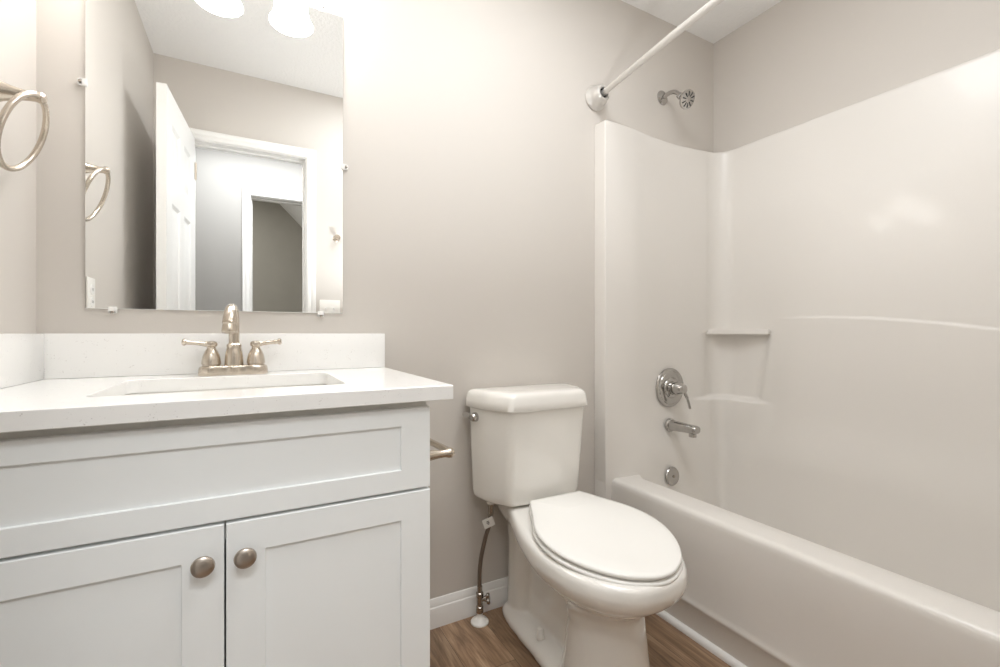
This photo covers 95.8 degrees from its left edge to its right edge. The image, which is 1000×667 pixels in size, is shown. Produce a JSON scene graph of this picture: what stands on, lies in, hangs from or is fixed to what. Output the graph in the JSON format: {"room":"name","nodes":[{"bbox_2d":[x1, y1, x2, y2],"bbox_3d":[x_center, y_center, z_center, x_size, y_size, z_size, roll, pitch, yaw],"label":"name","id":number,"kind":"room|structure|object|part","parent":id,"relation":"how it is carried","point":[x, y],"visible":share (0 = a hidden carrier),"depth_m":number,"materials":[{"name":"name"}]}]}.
{"room":"bathroom","nodes":[
{"label":"bathroom","id":0,"kind":"room"},
{"bbox_2d":[0,0,35,333],"bbox_3d":[-0.777,-0.220,0.365,0.110,2.440,1.545,0,0,-29],"label":"wall","id":1,"kind":"structure","parent":0,"point":[17,17],"depth_m":0.99,"materials":[{"name":"grey paint"}]},
{"bbox_2d":[0,80,49,171],"bbox_3d":[-0.947,-0.409,0.886,0.088,0.181,0.165,0,0,-29],"label":"towel ring","id":2,"kind":"object","parent":1,"relation":"attached to","point":[13,95],"visible":1,"depth_m":0.88,"materials":[{"name":"silver metal"}]},
{"bbox_3d":[-0.947,-0.470,0.886,0.088,0.060,0.060,0,0,-29],"label":"post","id":3,"kind":"part","parent":2,"relation":"part of","materials":[{"name":"silver metal"}]},
{"bbox_2d":[36,0,712,598],"bbox_3d":[-0.045,-0.220,1.707,2.679,2.440,0.110,0,0,-29],"label":"wall","id":4,"kind":"structure","parent":0,"point":[468,125],"depth_m":1.58,"materials":[{"name":"grey paint"}]},
{"bbox_2d":[77,0,347,316],"bbox_3d":[-0.751,-0.520,1.252,0.634,0.941,0.012,0,0,-29],"label":"wall mirror","id":5,"kind":"object","parent":4,"relation":"attached to","point":[214,166],"visible":1,"depth_m":1.23,"materials":[{"name":"white mirror"}]},
{"bbox_2d":[44,334,384,378],"bbox_3d":[-0.733,0.054,1.257,0.820,0.108,0.020,0,0,-29],"label":"backsplash","id":6,"kind":"structure","parent":4,"relation":"attached to","point":[65,355],"depth_m":1.18,"materials":[{"name":"white stone"}]},
{"bbox_2d":[430,576,507,629],"bbox_3d":[-0.002,0.953,1.659,0.924,0.095,0.014,0,0,-29],"label":"baseboard","id":7,"kind":"structure","parent":4,"relation":"attached to","point":[446,609],"depth_m":1.58,"materials":[{"name":"white paint"}]},
{"bbox_2d":[585,0,723,110],"bbox_3d":[0.731,-0.978,1.250,0.120,0.104,1.433,0,0,-29],"label":"shower rod","id":8,"kind":"object","parent":4,"relation":"attached to","point":[597,96],"visible":1,"depth_m":1.63,"materials":[{"name":"white metal"}]},
{"bbox_2d":[657,89,694,108],"bbox_3d":[0.785,-1.046,2.006,0.079,0.134,0.156,0,0,-29],"label":"shower","id":9,"kind":"object","parent":4,"relation":"attached to","point":[686,99],"visible":1,"depth_m":1.97,"materials":[{"name":"silver metal"}]},
{"bbox_3d":[0.774,-1.061,2.025,0.028,0.065,0.109,0,0,-29],"label":"arm","id":10,"kind":"part","parent":9,"relation":"part of","materials":[{"name":"silver metal"}]},
{"bbox_2d":[430,606,730,666],"bbox_3d":[0.325,1.050,1.028,2.679,0.100,1.655,0,0,-29],"label":"floor","id":11,"kind":"structure","parent":0,"point":[459,643],"depth_m":1.44,"materials":[{"name":"brown wood"}]},
{"bbox_2d":[0,401,429,666],"bbox_3d":[-0.615,0.569,0.998,0.777,0.862,0.583,0,0,-29],"label":"vanity cabinet","id":12,"kind":"object","parent":11,"relation":"on","point":[301,538],"visible":0.99,"depth_m":0.77,"materials":[{"name":"white paint"}]},
{"bbox_3d":[-0.638,0.611,0.694,0.368,0.568,0.019,0,0,-29],"label":"cabinet door","id":13,"kind":"part","parent":12,"relation":"part of","materials":[{"name":"white paint"}]},
{"bbox_3d":[-0.491,0.384,0.748,0.035,0.035,0.026,0,0,-29],"label":"knob","id":14,"kind":"part","parent":12,"relation":"part of","materials":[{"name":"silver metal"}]},
{"bbox_3d":[-0.475,0.237,0.782,0.738,0.167,0.019,0,0,-29],"label":"drawer","id":15,"kind":"part","parent":12,"relation":"part of","materials":[{"name":"white paint"}]},
{"bbox_2d":[0,334,452,432],"bbox_3d":[-0.598,0.069,1.010,0.820,0.138,0.583,0,0,-29],"label":"countertop","id":16,"kind":"structure","parent":12,"relation":"on","point":[48,381],"depth_m":1.05,"materials":[{"name":"white stone"}]},
{"bbox_2d":[126,384,327,394],"bbox_3d":[-0.593,0.208,1.007,0.466,0.140,0.355,0,0,-29],"label":"sink","id":17,"kind":"object","parent":16,"relation":"in","point":[304,384],"visible":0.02,"depth_m":1.14,"materials":[{"name":"white ceramic"}]},
{"bbox_2d":[181,304,281,375],"bbox_3d":[-0.698,0.016,1.186,0.150,0.184,0.184,0,0,23],"label":"faucet","id":18,"kind":"object","parent":16,"relation":"on","point":[234,364],"visible":1,"depth_m":1.18,"materials":[{"name":"silver metal"}]},
{"bbox_3d":[-0.768,0.024,1.157,0.078,0.023,0.029,0,0,-36],"label":"lever","id":19,"kind":"part","parent":18,"relation":"part of","materials":[{"name":"silver metal"}]},
{"bbox_3d":[-0.748,0.061,1.172,0.045,0.052,0.045,0,0,-29],"label":"handle","id":20,"kind":"part","parent":18,"relation":"part of","materials":[{"name":"silver metal"}]},
{"bbox_3d":[-0.684,0.006,1.161,0.045,0.164,0.126,0,0,-29],"label":"spout","id":21,"kind":"part","parent":18,"relation":"part of","materials":[{"name":"silver metal"}]},
{"bbox_3d":[-0.704,0.096,1.196,0.160,0.024,0.058,0,0,-29],"label":"plate","id":22,"kind":"part","parent":18,"relation":"part of","materials":[{"name":"silver metal"}]},
{"bbox_3d":[-0.659,0.061,1.220,0.045,0.052,0.045,0,0,-29],"label":"handle","id":23,"kind":"part","parent":18,"relation":"part of","materials":[{"name":"silver metal"}]},
{"bbox_3d":[-0.636,0.024,1.229,0.078,0.023,0.029,0,0,-21],"label":"lever","id":24,"kind":"part","parent":18,"relation":"part of","materials":[{"name":"silver metal"}]},
{"bbox_3d":[-0.438,0.384,0.777,0.035,0.035,0.026,0,0,-29],"label":"knob","id":25,"kind":"part","parent":12,"relation":"part of","materials":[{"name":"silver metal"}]},
{"bbox_3d":[-0.313,0.611,0.871,0.368,0.568,0.019,0,0,-29],"label":"cabinet door","id":26,"kind":"part","parent":12,"relation":"part of","materials":[{"name":"white paint"}]},
{"bbox_2d":[430,438,454,460],"bbox_3d":[-0.195,0.292,1.149,0.109,0.054,0.197,0,0,-29],"label":"toilet paper holder","id":27,"kind":"object","parent":12,"relation":"attached to","point":[443,451],"visible":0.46,"depth_m":1.10,"materials":[{"name":"silver metal"}]},
{"bbox_3d":[-0.161,0.292,1.087,0.109,0.054,0.054,0,0,-29],"label":"post","id":28,"kind":"part","parent":27,"relation":"part of","materials":[{"name":"silver metal"}]},
{"bbox_2d":[462,383,687,666],"bbox_3d":[0.228,0.596,1.383,0.459,0.809,0.700,0,0,-29],"label":"toilet","id":29,"kind":"object","parent":11,"relation":"on","point":[586,571],"visible":1,"depth_m":1.38,"materials":[{"name":"white ceramic"}]},
{"bbox_3d":[-0.100,0.283,1.542,0.030,0.033,0.069,0,0,-45],"label":"flush lever","id":30,"kind":"part","parent":29,"relation":"part of","materials":[{"name":"silver metal"}]},
{"bbox_2d":[471,502,494,627],"bbox_3d":[-0.062,0.785,1.558,0.069,0.430,0.085,0,0,-29],"label":"water supply line","id":31,"kind":"object","parent":29,"relation":"attached to","point":[479,620],"visible":0.96,"depth_m":1.55,"materials":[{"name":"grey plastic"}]},
{"bbox_3d":[-0.042,0.918,1.564,0.016,0.037,0.035,0,0,2],"label":"valve knob","id":32,"kind":"part","parent":31,"relation":"part of","materials":[{"name":"silver metal"}]},
{"bbox_3d":[0.121,0.223,1.592,0.446,0.063,0.230,0,0,-29],"label":"tank lid","id":33,"kind":"part","parent":29,"relation":"part of","materials":[{"name":"white ceramic"}]},
{"bbox_3d":[0.120,0.406,1.594,0.422,0.325,0.210,0,0,-29],"label":"tank","id":34,"kind":"part","parent":29,"relation":"part of","materials":[{"name":"white ceramic"}]},
{"bbox_3d":[0.236,0.788,1.381,0.402,0.424,0.690,0,0,-29],"label":"bowl","id":35,"kind":"part","parent":29,"relation":"part of","materials":[{"name":"white ceramic"}]},
{"bbox_3d":[0.293,0.579,1.292,0.393,0.058,0.467,0,0,-29],"label":"seat","id":36,"kind":"part","parent":29,"relation":"part of","materials":[{"name":"white plastic"}]},
{"bbox_3d":[0.293,0.562,1.292,0.387,0.061,0.461,0,0,-29],"label":"lid","id":37,"kind":"part","parent":29,"relation":"part of","materials":[{"name":"white plastic"}]},
{"bbox_2d":[594,49,999,666],"bbox_3d":[1.070,0.067,1.434,0.760,1.866,1.432,0,0,-29],"label":"shower","id":38,"kind":"object","parent":11,"relation":"on","point":[823,292],"visible":0.94,"depth_m":1.64,"materials":[{"name":"white plastic"}]},
{"bbox_2d":[665,467,678,485],"bbox_3d":[0.759,0.628,1.986,0.082,0.082,0.018,0,0,-29],"label":"overflow plate","id":39,"kind":"object","parent":38,"relation":"attached to","point":[672,474],"visible":1,"depth_m":1.98,"materials":[{"name":"silver metal"}]},
{"bbox_2d":[656,368,690,408],"bbox_3d":[0.785,0.243,1.993,0.176,0.176,0.093,0,0,-29],"label":"shower valve","id":40,"kind":"object","parent":38,"relation":"attached to","point":[670,387],"visible":1,"depth_m":2.00,"materials":[{"name":"silver metal"}]},
{"bbox_3d":[0.787,0.243,1.989,0.062,0.062,0.067,0,0,-29],"label":"handle","id":41,"kind":"part","parent":40,"relation":"part of","materials":[{"name":"silver metal"}]},
{"bbox_3d":[0.811,0.282,1.974,0.046,0.094,0.026,0,0,8],"label":"lever","id":42,"kind":"part","parent":40,"relation":"part of","materials":[{"name":"silver metal"}]},
{"bbox_2d":[665,418,699,437],"bbox_3d":[0.793,0.408,1.959,0.060,0.061,0.147,0,0,-29],"label":"tub spout","id":43,"kind":"object","parent":38,"relation":"attached to","point":[671,425],"visible":1,"depth_m":1.94,"materials":[{"name":"silver metal"}]},
{"bbox_2d":[611,475,999,666],"bbox_3d":[1.066,0.796,1.454,0.735,0.408,1.373,0,0,-29],"label":"bathtub","id":44,"kind":"object","parent":38,"relation":"in","point":[783,570],"depth_m":1.35,"materials":[{"name":"white plastic"}]},
{"bbox_2d":[656,610,746,666],"bbox_3d":[0.769,0.990,1.238,0.017,0.020,1.379,0,0,-29],"label":"trim","id":45,"kind":"structure","parent":44,"relation":"attached to","point":[670,619],"depth_m":1.45,"materials":[{"name":"white paint"}]},
{"bbox_2d":[621,0,781,43],"bbox_3d":[0.325,-1.490,1.028,2.679,0.100,1.655,0,0,-29],"label":"ceiling","id":46,"kind":"structure","parent":0,"point":[728,16],"depth_m":2.03,"materials":[{"name":"white paint"}]},
{"bbox_2d":[713,0,999,152],"bbox_3d":[1.479,-0.220,1.595,0.110,2.440,1.545,0,0,-29],"label":"wall","id":47,"kind":"structure","parent":0,"point":[797,62],"depth_m":1.80,"materials":[{"name":"grey paint"}]}
]}

